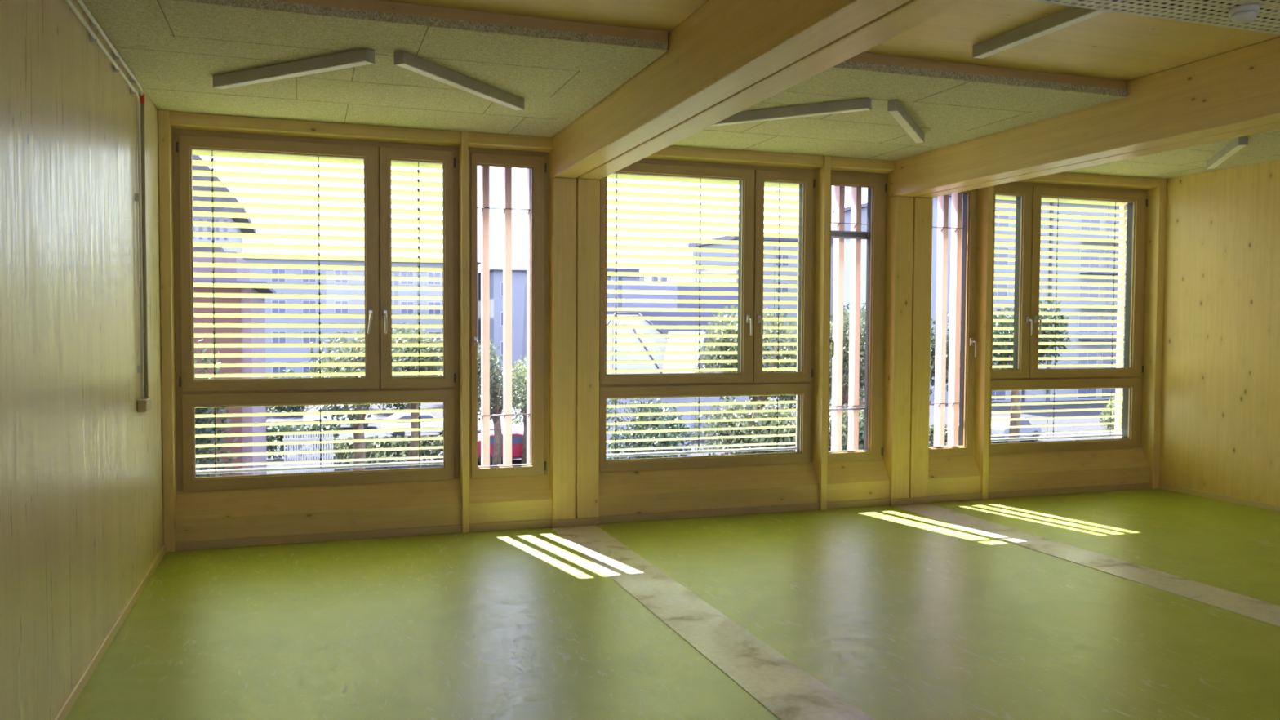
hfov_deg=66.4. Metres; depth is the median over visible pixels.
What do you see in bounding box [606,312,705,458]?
gabled house
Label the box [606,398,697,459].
broadleaf tree
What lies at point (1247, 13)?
smoke detector
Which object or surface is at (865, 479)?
panel
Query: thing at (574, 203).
column
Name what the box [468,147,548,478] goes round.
window
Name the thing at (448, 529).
trim
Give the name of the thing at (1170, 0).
power cable
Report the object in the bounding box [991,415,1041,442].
car
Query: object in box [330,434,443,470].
hedge
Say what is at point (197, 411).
bush
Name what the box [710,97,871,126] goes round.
lamp
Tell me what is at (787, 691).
strip
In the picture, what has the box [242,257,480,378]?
apartment block
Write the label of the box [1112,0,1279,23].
power cable
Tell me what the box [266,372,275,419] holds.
broadleaf tree
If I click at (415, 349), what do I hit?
broadleaf tree
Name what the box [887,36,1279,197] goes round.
timber beam
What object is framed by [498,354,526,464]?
broadleaf tree
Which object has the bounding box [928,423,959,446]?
hedge
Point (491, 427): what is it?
car
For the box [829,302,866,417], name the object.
broadleaf tree
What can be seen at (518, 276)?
apartment block
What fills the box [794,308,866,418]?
broadleaf tree
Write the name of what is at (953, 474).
panel
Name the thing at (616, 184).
blind
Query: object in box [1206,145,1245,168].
diffuser
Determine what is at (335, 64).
diffuser
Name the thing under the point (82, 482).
wall
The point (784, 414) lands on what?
bush
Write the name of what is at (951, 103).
acoustic panel
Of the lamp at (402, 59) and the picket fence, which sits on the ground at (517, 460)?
the picket fence
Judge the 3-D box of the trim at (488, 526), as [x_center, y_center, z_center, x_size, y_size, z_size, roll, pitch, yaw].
[-0.987,1.268,7.495,0.648,0.062,0.017,0,2,-19]
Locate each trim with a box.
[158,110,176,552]
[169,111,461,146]
[174,524,462,551]
[458,130,469,533]
[468,132,552,152]
[469,519,552,532]
[599,502,819,524]
[644,145,822,168]
[813,155,831,510]
[826,497,890,509]
[831,156,894,173]
[928,492,981,502]
[973,186,993,499]
[987,482,1151,498]
[1014,172,1157,190]
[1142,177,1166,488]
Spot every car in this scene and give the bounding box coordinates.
[302,404,376,430]
[381,412,443,437]
[477,407,524,434]
[477,425,502,434]
[477,430,523,463]
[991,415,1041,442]
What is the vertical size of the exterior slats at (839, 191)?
2.790 m
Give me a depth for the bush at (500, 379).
73.06 m
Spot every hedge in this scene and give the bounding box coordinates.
[266,423,339,458]
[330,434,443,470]
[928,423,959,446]
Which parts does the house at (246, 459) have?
corner trim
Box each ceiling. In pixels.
[82,0,667,137]
[380,0,1279,81]
[1063,128,1279,178]
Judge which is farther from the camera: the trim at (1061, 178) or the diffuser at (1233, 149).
the trim at (1061, 178)
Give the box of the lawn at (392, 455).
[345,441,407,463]
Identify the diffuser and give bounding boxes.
[213,60,372,88]
[710,107,870,126]
[888,111,924,143]
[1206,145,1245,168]
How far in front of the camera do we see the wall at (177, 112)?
7.65 m
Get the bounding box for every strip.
[551,524,874,719]
[894,503,1279,626]
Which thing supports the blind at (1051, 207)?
attached to the window at (1024, 375)
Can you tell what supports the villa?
on the ground at (517, 460)
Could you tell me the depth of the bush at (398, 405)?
70.27 m
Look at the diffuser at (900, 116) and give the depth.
6.68 m
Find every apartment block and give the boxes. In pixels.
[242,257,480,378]
[478,269,644,384]
[688,235,833,372]
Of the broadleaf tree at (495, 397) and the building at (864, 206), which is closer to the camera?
the broadleaf tree at (495, 397)
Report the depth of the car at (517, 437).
45.62 m
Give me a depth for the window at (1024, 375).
9.28 m
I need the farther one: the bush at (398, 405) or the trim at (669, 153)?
the bush at (398, 405)
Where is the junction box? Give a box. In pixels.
[137,397,151,412]
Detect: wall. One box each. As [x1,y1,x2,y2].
[0,0,164,719]
[172,111,1154,491]
[1159,160,1279,505]
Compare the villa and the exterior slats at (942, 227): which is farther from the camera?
the villa
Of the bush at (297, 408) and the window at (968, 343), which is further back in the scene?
the bush at (297, 408)
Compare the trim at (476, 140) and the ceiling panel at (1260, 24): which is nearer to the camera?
the ceiling panel at (1260, 24)
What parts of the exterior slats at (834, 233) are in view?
guard rod, rail, rail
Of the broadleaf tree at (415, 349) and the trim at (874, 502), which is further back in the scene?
the broadleaf tree at (415, 349)
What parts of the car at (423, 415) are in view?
glass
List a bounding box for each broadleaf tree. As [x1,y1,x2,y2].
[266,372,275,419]
[303,323,412,470]
[391,322,443,467]
[477,338,526,465]
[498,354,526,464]
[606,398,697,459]
[694,304,797,409]
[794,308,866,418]
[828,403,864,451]
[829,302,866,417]
[929,312,960,403]
[992,300,1071,442]
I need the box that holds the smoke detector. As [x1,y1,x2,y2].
[1227,4,1260,23]
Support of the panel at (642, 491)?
attached to the wall at (177, 112)
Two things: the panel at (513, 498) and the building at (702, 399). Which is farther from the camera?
the building at (702, 399)
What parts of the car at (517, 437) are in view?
glass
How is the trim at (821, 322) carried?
attached to the wall at (177, 112)
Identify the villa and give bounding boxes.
[191,155,256,253]
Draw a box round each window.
[172,128,459,491]
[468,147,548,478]
[599,158,816,472]
[826,170,887,462]
[928,188,977,457]
[988,182,1147,454]
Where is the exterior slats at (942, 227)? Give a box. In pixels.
[928,192,962,446]
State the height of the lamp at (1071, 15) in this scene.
0.067 m
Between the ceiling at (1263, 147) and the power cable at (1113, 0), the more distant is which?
the ceiling at (1263, 147)
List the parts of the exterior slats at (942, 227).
bracket rod, bracket rod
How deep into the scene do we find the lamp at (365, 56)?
5.33 m
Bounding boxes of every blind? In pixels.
[191,149,443,474]
[606,173,799,457]
[991,195,1127,441]
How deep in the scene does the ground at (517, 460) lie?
66.31 m
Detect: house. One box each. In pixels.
[193,250,276,476]
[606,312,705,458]
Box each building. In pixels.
[521,267,751,436]
[832,193,1127,403]
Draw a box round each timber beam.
[549,0,969,179]
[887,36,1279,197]
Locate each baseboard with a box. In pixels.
[51,544,165,719]
[1158,483,1279,512]
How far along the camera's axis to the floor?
5.17 m
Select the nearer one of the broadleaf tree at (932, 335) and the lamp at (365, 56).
the lamp at (365, 56)
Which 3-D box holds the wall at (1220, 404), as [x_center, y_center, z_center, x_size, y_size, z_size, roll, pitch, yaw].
[6.699,-0.151,5.091,0.250,3.650,9.640,0,2,-19]
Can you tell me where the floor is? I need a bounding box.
[65,488,1279,719]
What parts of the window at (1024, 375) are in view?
sash, handle, lever, handle, lever, sash, sash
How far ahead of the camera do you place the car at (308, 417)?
59.68 m
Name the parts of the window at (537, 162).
handle, lever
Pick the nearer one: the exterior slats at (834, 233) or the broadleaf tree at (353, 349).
the exterior slats at (834, 233)
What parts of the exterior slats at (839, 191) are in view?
bracket rod, bracket rod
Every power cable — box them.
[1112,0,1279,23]
[1169,0,1278,14]
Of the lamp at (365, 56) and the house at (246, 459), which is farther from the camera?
the house at (246, 459)
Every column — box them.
[549,177,600,528]
[883,195,933,506]
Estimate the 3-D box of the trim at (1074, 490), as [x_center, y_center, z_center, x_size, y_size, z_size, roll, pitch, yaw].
[4.060,1.228,9.219,1.919,0.062,0.017,0,2,-19]
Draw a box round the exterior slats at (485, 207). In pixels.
[477,165,530,466]
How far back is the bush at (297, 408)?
68.88 m
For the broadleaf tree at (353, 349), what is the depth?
33.71 m
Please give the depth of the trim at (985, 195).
8.85 m
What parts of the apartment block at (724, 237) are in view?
pane, pane, pane, pane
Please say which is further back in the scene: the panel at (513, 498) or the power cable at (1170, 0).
the panel at (513, 498)
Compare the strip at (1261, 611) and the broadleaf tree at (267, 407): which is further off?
the broadleaf tree at (267, 407)
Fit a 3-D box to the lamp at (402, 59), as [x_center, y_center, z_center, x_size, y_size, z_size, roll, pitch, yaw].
[-1.011,-1.601,5.669,0.062,0.067,1.204,1,2,25]
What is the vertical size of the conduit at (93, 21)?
1.849 m
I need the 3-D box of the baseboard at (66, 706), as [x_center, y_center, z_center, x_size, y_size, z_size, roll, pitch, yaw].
[-1.730,1.461,2.248,0.016,0.056,9.398,0,2,-19]
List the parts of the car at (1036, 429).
glass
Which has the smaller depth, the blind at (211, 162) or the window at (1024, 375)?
the blind at (211, 162)
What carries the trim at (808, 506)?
attached to the wall at (177, 112)
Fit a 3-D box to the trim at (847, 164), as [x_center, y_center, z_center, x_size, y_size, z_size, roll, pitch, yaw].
[1.883,-1.676,8.424,0.638,0.095,0.110,0,2,-19]
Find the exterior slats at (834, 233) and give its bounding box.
[829,230,866,410]
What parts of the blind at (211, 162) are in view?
ladder cord, ladder cord, ladder cord, rail, ladder cord, ladder cord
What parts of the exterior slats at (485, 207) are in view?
bracket rod, bracket rod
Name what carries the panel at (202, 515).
attached to the wall at (177, 112)
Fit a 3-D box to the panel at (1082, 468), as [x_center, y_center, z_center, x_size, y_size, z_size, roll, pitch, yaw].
[4.041,1.061,9.271,1.919,0.392,0.104,0,2,-19]
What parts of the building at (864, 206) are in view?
pane, pane, pane, pane, pane, pane, pane, pane, pane, pane, pane, pane, pane, pane, pane, pane, pane, pane, pane, pane, pane, pane, pane, pane, pane, pane, pane, pane, pane, pane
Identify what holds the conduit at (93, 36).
attached to the wall at (82, 482)
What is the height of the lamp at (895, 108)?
0.067 m
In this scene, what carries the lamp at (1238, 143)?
attached to the ceiling at (1263, 147)
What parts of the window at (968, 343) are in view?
handle, lever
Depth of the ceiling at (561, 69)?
5.24 m
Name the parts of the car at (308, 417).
glass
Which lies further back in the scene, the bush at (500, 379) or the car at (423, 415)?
the bush at (500, 379)
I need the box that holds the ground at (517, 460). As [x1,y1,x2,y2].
[266,392,1123,474]
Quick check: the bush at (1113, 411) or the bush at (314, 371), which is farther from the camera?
the bush at (314, 371)
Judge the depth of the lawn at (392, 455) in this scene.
48.12 m
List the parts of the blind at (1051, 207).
ladder cord, ladder cord, rail, ladder cord, ladder cord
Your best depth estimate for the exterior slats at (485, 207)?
7.66 m
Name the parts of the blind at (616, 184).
ladder cord, ladder cord, ladder cord, ladder cord, rail, ladder cord, ladder cord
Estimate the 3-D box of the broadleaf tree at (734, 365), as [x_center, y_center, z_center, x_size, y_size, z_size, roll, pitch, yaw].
[4.258,1.624,35.910,4.703,7.320,3.874,0,2,-19]
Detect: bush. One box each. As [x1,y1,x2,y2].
[194,339,239,476]
[267,367,315,412]
[309,356,362,377]
[380,370,421,409]
[490,369,518,404]
[693,395,795,455]
[1098,395,1123,432]
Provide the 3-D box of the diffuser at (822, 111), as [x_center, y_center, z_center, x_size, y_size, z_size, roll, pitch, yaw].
[0.918,-1.589,6.435,1.192,0.005,0.054,1,2,29]
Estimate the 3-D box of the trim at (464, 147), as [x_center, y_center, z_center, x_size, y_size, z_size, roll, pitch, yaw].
[-1.324,-0.200,7.369,0.050,3.000,0.140,0,2,-19]
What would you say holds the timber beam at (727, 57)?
attached to the ceiling at (1108, 45)
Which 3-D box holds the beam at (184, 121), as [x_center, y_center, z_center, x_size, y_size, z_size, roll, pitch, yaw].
[-2.275,-1.644,7.003,1.965,0.095,0.110,0,2,-19]
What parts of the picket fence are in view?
rail, rail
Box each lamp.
[213,48,374,89]
[394,50,524,111]
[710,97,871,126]
[887,99,924,143]
[972,6,1106,58]
[1205,135,1248,169]
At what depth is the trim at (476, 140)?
7.40 m
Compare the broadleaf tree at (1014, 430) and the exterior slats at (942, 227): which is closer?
the exterior slats at (942, 227)
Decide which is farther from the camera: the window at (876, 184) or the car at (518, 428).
the car at (518, 428)
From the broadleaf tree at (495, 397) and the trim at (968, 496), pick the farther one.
the broadleaf tree at (495, 397)
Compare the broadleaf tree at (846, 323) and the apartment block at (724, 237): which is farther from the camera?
the apartment block at (724, 237)
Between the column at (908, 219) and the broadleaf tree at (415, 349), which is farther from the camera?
the broadleaf tree at (415, 349)
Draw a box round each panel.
[174,478,462,542]
[469,474,551,524]
[599,462,818,515]
[671,52,1126,160]
[826,458,889,502]
[928,454,980,495]
[987,447,1150,492]
[1026,0,1279,35]
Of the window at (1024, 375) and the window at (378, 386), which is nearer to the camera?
the window at (378, 386)
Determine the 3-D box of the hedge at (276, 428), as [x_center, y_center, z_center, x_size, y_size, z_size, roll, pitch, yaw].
[-16.646,3.935,47.160,4.176,1.751,1.171,0,2,-19]
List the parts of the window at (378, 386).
sash, sash, lever, handle, lever, sash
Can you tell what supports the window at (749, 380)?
in the wall at (177, 112)
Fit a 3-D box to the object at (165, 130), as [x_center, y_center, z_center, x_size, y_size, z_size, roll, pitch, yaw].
[-3.239,-0.185,6.714,0.068,3.000,0.140,0,2,-19]
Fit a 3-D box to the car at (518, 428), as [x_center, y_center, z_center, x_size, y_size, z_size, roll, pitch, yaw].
[-6.252,3.590,52.289,4.787,2.050,1.800,0,2,-19]
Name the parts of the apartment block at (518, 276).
pane, pane, pane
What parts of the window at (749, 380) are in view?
sash, sash, handle, lever, handle, lever, sash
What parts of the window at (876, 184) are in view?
lever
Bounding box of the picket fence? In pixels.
[282,433,334,473]
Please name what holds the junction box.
attached to the wall at (82, 482)
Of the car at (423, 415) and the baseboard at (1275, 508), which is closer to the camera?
the baseboard at (1275, 508)
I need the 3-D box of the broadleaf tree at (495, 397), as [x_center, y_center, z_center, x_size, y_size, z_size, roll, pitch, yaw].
[-6.030,2.060,40.902,2.781,5.978,2.270,0,2,-19]
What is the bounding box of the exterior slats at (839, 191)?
[829,186,866,451]
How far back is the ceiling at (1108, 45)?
5.08 m
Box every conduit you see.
[65,0,144,399]
[76,0,148,397]
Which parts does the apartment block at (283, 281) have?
pane, pane, pane, pane, pane, pane, pane, pane, pane, pane, pane, pane, pane, pane, pane, pane, pane, pane, pane, pane, pane, pane, pane, pane, pane, pane, pane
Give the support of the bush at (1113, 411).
on the ground at (517, 460)

